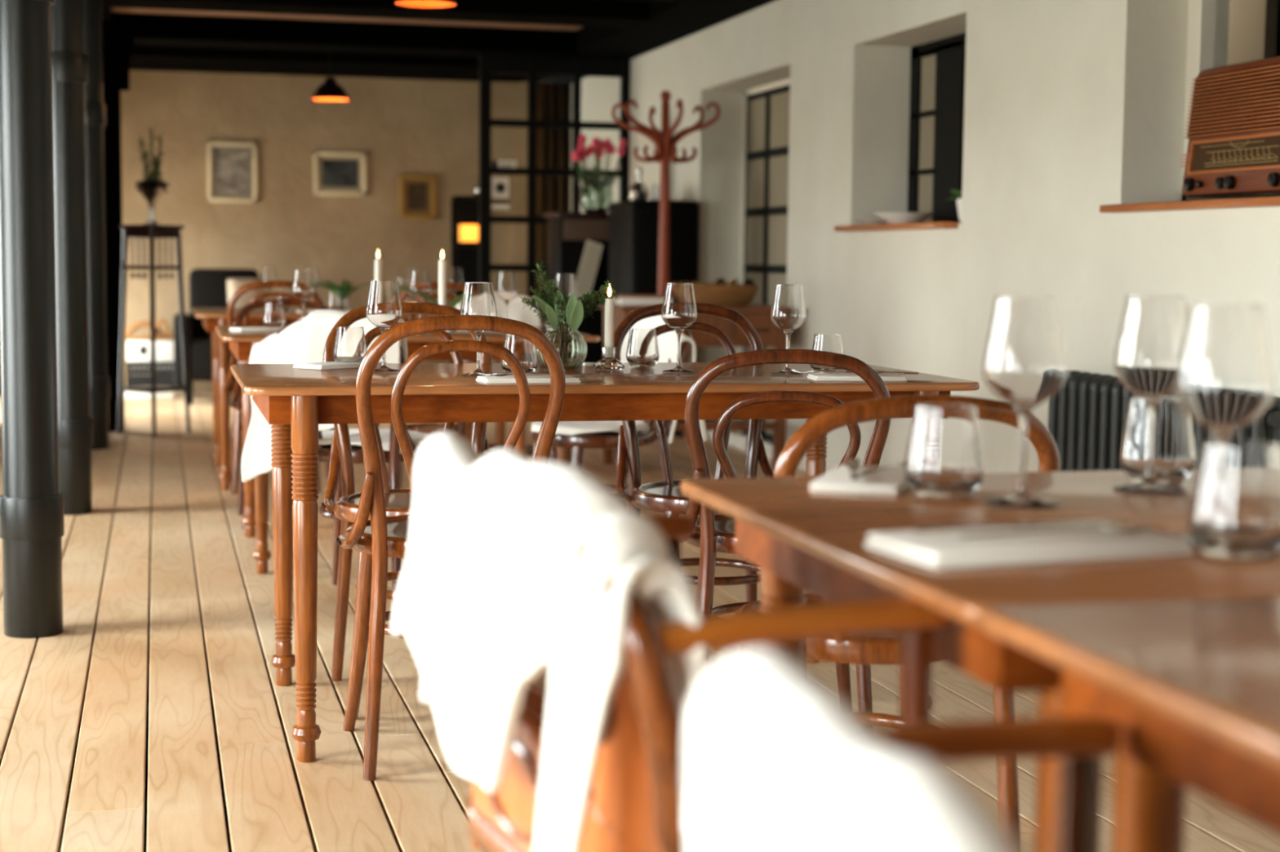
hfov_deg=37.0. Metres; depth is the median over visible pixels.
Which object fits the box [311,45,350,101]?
pendant lamp
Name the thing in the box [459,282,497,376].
wine glass
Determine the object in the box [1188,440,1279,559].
tumbler
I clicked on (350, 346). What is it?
tumbler
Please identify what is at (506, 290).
wine glass
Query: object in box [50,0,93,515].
column
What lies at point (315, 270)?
wine glass
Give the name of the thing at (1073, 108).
wall
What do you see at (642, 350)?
tumbler
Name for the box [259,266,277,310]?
wine glass
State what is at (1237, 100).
grille
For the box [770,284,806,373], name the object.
wine glass
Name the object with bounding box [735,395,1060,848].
bentwood chair
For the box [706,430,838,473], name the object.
trim
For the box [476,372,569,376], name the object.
fork
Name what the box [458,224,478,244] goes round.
table lamp
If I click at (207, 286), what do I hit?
armchair
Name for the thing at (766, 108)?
door
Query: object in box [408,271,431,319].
wine glass
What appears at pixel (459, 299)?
leafy sprig
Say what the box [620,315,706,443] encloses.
sheepskin
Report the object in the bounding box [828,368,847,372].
bowl
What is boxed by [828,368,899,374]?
spoon
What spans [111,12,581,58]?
ceiling beam
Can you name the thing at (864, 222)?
book
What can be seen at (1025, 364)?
wine glass
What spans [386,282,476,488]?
bentwood chair
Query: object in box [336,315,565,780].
bentwood chair
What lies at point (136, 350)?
box
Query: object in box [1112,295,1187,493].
wine glass
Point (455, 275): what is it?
wine glass
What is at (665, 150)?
coat stand
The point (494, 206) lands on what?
card
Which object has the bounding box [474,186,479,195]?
plant pot
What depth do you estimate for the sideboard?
9.12 m
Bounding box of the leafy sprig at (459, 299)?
[399,286,462,306]
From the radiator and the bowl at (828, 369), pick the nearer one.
the bowl at (828, 369)
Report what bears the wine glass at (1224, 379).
on the dining table at (800, 539)
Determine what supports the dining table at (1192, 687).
on the floor
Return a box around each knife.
[823,371,918,374]
[846,458,860,479]
[911,520,1110,533]
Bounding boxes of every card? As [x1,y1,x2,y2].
[492,160,516,168]
[492,177,508,198]
[492,200,509,208]
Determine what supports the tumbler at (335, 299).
on the dining table at (212, 317)
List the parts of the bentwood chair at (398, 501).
leg, seat, seat panel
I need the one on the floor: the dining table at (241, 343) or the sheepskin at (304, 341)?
the dining table at (241, 343)
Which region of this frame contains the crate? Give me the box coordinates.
[126,360,175,386]
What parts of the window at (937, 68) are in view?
sill, pane, frame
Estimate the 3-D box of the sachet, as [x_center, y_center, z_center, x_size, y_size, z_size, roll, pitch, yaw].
[-0.121,-0.147,4.564,0.030,0.008,0.020,-1,5,-14]
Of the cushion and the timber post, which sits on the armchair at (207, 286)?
the cushion
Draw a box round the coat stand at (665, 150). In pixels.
[611,90,719,445]
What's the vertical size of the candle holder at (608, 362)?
0.052 m
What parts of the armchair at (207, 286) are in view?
arm, leg, seat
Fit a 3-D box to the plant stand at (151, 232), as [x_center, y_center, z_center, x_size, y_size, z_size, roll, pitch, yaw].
[-2.739,-0.541,10.752,0.292,1.172,0.292,4,6,31]
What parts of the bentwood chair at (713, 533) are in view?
leg, seat, seat panel, leg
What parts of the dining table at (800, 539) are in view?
leg, leg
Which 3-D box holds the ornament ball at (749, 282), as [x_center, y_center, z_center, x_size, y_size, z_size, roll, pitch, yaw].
[0.529,-0.688,9.287,0.060,0.060,0.060,-1,5,-14]
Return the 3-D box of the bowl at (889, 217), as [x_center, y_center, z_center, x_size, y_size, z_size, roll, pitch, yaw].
[1.131,-0.888,8.200,0.260,0.050,0.260,-1,5,-14]
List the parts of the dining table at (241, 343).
leg, leg, leg, leg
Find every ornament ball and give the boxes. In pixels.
[714,278,726,285]
[729,278,741,285]
[742,278,755,285]
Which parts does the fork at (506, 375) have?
handle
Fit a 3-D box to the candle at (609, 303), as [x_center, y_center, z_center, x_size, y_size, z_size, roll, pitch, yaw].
[-0.071,-0.245,4.433,0.022,0.170,0.022,-1,5,-14]
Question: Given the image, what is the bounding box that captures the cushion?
[226,278,264,307]
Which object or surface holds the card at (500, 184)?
attached to the wall at (534, 113)
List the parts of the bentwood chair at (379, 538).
leg, seat, seat panel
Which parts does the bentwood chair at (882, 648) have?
leg, seat, seat panel, leg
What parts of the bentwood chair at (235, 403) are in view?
seat, leg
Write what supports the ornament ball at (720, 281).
on the wicker basket
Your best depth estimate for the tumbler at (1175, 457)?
2.23 m
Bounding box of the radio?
[1180,56,1279,200]
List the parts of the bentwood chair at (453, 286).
leg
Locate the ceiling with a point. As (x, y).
(113, 9)
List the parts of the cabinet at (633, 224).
door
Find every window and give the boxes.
[834,32,965,231]
[1099,0,1279,213]
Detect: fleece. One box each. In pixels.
[318,428,431,453]
[531,420,649,435]
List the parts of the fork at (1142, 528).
handle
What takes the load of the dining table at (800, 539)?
on the floor
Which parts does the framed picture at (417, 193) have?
glass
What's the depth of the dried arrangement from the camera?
10.67 m
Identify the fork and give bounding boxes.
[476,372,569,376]
[488,373,583,377]
[792,369,881,374]
[957,524,1155,538]
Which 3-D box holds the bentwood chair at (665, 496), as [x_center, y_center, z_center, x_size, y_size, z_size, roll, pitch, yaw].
[0.166,0.160,4.670,0.443,0.910,0.489,-1,5,-14]
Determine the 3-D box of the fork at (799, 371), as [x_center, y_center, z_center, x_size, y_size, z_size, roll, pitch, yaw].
[0.428,-0.117,4.156,0.195,0.006,0.018,2,5,16]
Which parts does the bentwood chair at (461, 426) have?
leg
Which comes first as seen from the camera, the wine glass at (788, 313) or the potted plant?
the wine glass at (788, 313)
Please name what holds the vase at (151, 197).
on the plant stand at (151, 232)
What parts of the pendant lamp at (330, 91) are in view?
lamp shade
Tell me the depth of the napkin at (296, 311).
8.44 m
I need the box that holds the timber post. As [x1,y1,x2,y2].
[102,22,134,431]
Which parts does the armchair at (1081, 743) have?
armrest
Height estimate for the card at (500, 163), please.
0.062 m
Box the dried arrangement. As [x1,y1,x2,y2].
[134,127,170,193]
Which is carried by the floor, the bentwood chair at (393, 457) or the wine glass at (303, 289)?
the bentwood chair at (393, 457)
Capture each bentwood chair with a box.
[221,280,323,494]
[229,298,334,528]
[275,319,419,609]
[321,302,492,719]
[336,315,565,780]
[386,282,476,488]
[457,313,556,462]
[530,330,690,502]
[613,302,773,602]
[680,349,891,725]
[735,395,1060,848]
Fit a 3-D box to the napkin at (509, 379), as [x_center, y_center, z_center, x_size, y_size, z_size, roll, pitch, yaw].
[-0.232,-0.097,3.966,0.200,0.010,0.100,-1,5,-17]
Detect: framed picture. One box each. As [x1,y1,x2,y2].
[207,142,257,203]
[313,151,366,196]
[399,174,435,219]
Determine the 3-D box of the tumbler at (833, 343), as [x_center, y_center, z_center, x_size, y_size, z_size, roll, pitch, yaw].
[0.424,-0.162,4.328,0.079,0.091,0.079,0,5,-11]
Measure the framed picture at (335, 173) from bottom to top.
0.320 m
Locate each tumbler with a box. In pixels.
[262,302,285,327]
[275,291,291,311]
[325,291,343,311]
[333,326,367,362]
[501,333,537,375]
[626,328,659,367]
[809,333,844,373]
[904,403,984,498]
[1119,396,1195,485]
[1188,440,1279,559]
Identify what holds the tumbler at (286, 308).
on the dining table at (212, 317)
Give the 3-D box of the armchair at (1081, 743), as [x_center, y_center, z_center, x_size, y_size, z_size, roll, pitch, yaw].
[0.314,0.543,1.068,0.501,0.782,0.566,0,5,-10]
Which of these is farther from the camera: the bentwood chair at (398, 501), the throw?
the throw
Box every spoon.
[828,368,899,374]
[857,462,905,477]
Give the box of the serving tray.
[613,294,664,306]
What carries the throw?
on the bentwood chair at (461, 426)
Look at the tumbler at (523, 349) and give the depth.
4.13 m
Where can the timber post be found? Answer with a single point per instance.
(117, 41)
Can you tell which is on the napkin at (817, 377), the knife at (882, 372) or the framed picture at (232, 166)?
the knife at (882, 372)
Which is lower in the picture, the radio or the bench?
the bench
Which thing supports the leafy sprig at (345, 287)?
in the glass jar
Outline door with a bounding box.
[737,79,790,444]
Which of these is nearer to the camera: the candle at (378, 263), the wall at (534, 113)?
the candle at (378, 263)
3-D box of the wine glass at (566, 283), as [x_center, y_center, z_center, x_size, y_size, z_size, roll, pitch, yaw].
[-0.252,-0.410,6.423,0.081,0.202,0.081,1,5,5]
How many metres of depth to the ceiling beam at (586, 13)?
10.21 m
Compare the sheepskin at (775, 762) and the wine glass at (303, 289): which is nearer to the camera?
the sheepskin at (775, 762)
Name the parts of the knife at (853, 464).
handle, blade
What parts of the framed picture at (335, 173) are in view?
glass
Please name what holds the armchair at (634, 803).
on the floor
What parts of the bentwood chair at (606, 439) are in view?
leg, seat, seat panel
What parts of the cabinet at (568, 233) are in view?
lid, panel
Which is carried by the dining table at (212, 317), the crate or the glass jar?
the glass jar
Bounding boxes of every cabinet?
[543,212,608,362]
[608,200,698,435]
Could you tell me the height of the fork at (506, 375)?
0.006 m
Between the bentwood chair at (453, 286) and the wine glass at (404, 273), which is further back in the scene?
the wine glass at (404, 273)
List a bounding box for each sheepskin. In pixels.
[240,309,407,482]
[391,431,707,851]
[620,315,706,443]
[684,648,1022,851]
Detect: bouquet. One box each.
[519,261,621,331]
[571,134,626,186]
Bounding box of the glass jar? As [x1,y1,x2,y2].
[342,293,351,310]
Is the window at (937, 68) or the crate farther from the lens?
the crate
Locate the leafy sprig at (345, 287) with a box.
[314,279,369,294]
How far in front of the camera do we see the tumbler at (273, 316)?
6.54 m
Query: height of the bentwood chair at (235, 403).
0.847 m
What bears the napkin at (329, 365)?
on the dining table at (295, 402)
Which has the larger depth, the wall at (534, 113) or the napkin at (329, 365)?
the wall at (534, 113)
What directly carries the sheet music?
on the cabinet at (568, 233)
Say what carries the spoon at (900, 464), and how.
on the napkin at (890, 481)
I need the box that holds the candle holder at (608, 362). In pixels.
[592,346,624,369]
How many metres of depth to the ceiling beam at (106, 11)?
10.49 m
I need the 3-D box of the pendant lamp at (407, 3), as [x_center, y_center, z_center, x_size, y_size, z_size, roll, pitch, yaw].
[-0.818,-1.776,7.295,0.238,0.330,0.238,-1,5,-14]
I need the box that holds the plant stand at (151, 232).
[116,224,191,436]
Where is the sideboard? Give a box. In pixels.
[598,303,786,474]
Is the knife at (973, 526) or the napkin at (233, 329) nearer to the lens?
the knife at (973, 526)
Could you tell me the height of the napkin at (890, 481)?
0.010 m
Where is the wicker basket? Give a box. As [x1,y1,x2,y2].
[666,280,759,306]
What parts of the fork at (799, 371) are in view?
handle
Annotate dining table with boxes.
[191,307,505,490]
[214,325,599,573]
[230,362,979,762]
[680,469,1279,851]
[980,596,1279,851]
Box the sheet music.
[575,240,603,299]
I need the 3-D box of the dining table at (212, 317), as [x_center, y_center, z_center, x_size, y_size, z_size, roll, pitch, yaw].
[-1.323,-0.151,8.842,1.440,0.760,1.050,-1,5,-14]
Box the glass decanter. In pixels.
[628,167,649,199]
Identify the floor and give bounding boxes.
[0,393,1279,851]
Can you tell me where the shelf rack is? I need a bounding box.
[450,195,479,363]
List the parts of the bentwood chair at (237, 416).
leg, seat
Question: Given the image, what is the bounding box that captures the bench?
[124,386,173,399]
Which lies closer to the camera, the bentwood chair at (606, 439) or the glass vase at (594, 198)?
the bentwood chair at (606, 439)
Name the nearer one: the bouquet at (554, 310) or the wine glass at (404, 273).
the bouquet at (554, 310)
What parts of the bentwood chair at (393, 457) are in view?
leg, seat panel, seat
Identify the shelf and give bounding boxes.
[123,385,184,393]
[641,419,749,423]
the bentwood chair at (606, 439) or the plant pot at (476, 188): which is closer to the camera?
the bentwood chair at (606, 439)
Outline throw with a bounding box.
[455,292,540,360]
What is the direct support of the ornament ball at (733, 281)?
on the wicker basket
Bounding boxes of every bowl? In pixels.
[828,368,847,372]
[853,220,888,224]
[874,212,934,223]
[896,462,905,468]
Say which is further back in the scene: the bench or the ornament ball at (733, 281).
the bench
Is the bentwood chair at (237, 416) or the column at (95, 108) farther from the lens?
the column at (95, 108)
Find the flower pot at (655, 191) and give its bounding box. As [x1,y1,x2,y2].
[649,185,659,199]
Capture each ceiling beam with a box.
[102,0,111,22]
[104,0,654,28]
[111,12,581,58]
[128,45,479,81]
[571,0,776,60]
[615,0,695,3]
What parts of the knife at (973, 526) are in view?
handle, blade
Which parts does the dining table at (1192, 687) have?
leg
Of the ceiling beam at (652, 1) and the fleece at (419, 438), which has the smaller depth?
the fleece at (419, 438)
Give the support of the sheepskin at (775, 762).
on the armchair at (1081, 743)
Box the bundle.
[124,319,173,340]
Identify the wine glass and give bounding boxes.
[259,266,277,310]
[291,270,315,318]
[304,266,320,310]
[365,280,402,372]
[397,267,413,302]
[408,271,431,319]
[446,267,463,295]
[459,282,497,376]
[495,271,518,318]
[554,274,577,310]
[661,283,697,373]
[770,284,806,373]
[982,296,1067,508]
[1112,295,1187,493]
[1173,303,1275,546]
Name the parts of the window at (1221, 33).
sill, frame, pane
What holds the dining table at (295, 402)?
on the floor
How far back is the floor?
4.37 m
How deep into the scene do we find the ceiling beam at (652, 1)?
9.61 m
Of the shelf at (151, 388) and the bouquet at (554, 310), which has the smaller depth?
the bouquet at (554, 310)
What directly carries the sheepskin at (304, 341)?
on the bentwood chair at (393, 457)
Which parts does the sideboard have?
leg, drawer, leg, drawer, handle, leg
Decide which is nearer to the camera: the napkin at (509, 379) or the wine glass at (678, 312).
the napkin at (509, 379)
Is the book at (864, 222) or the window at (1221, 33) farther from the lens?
the book at (864, 222)
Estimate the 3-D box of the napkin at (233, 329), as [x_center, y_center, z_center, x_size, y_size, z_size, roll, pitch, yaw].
[-1.271,-0.326,6.442,0.200,0.010,0.100,-3,6,-34]
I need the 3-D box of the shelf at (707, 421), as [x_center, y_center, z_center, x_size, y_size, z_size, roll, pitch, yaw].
[0.256,-0.005,9.337,0.740,0.015,0.390,-1,5,-14]
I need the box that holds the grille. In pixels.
[1184,63,1279,138]
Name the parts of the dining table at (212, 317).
leg, leg, leg, leg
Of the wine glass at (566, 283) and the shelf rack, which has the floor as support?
the shelf rack
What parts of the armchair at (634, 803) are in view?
rail, plate, panel, plate, armrest, armrest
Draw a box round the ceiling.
[111,7,583,31]
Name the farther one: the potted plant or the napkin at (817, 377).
the potted plant
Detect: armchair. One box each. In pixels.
[173,268,259,404]
[466,514,954,851]
[875,716,1119,851]
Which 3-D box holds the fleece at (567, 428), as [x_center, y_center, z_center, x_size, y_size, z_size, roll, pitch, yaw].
[-0.155,0.011,6.146,0.386,0.053,0.384,0,5,-4]
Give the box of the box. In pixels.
[126,340,173,361]
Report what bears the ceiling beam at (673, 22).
attached to the ceiling
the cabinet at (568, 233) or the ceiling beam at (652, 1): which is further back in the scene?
the cabinet at (568, 233)
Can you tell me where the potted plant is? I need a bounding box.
[946,189,962,222]
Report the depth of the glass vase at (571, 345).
4.38 m
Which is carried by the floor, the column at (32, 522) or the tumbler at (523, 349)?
the column at (32, 522)
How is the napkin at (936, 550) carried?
on the dining table at (800, 539)
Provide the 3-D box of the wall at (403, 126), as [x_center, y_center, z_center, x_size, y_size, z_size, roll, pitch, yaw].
[-3.239,-1.460,13.830,5.010,2.450,0.150,-1,5,-14]
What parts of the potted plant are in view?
pot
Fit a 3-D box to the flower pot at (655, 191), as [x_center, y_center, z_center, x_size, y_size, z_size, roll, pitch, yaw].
[0.113,-1.339,10.987,0.110,0.090,0.110,-1,5,-14]
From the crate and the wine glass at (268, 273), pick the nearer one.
the wine glass at (268, 273)
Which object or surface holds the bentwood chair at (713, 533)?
on the floor
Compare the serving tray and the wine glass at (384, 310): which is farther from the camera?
the serving tray
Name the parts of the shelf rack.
frame, shelf, shelf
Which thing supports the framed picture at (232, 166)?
attached to the wall at (403, 126)
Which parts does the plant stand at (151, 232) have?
leg, rail, leg, leg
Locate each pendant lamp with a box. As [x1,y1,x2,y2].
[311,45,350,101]
[394,0,457,8]
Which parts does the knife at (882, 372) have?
blade, handle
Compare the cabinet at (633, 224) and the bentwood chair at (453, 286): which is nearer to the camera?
the bentwood chair at (453, 286)
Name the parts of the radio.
knob, knob, knob, knob, dial frame, knob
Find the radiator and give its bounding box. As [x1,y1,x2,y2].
[1048,369,1279,471]
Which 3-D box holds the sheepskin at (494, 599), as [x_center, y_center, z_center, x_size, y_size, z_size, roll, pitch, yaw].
[-0.120,0.256,1.766,0.150,0.474,0.613,-1,5,-22]
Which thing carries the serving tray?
on the sideboard
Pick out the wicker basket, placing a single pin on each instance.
(730, 295)
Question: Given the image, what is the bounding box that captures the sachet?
[582,362,595,366]
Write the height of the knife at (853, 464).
0.006 m
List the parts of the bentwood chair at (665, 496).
seat panel, leg, seat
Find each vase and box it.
[135,187,166,224]
[536,323,587,369]
[580,179,613,213]
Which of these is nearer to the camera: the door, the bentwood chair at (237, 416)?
the bentwood chair at (237, 416)
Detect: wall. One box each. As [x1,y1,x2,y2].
[0,70,479,395]
[478,55,630,363]
[629,0,1279,473]
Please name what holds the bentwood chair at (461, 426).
on the floor
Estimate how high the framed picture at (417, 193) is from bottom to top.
0.325 m
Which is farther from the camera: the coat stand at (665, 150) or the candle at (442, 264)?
the coat stand at (665, 150)
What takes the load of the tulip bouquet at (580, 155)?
in the glass vase at (594, 198)
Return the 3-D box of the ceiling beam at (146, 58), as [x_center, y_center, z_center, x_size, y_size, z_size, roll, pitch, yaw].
[-2.193,-2.575,13.372,2.940,0.165,1.050,-1,5,-14]
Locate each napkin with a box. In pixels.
[229,327,281,331]
[293,361,387,369]
[295,310,341,312]
[475,375,580,383]
[806,373,906,381]
[808,465,909,495]
[864,520,1194,568]
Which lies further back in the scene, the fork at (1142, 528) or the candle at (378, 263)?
the candle at (378, 263)
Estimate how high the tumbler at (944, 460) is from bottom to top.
0.100 m
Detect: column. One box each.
[0,0,64,638]
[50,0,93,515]
[83,0,110,449]
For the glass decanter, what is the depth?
10.97 m
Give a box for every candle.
[374,249,382,280]
[438,250,445,305]
[604,284,613,346]

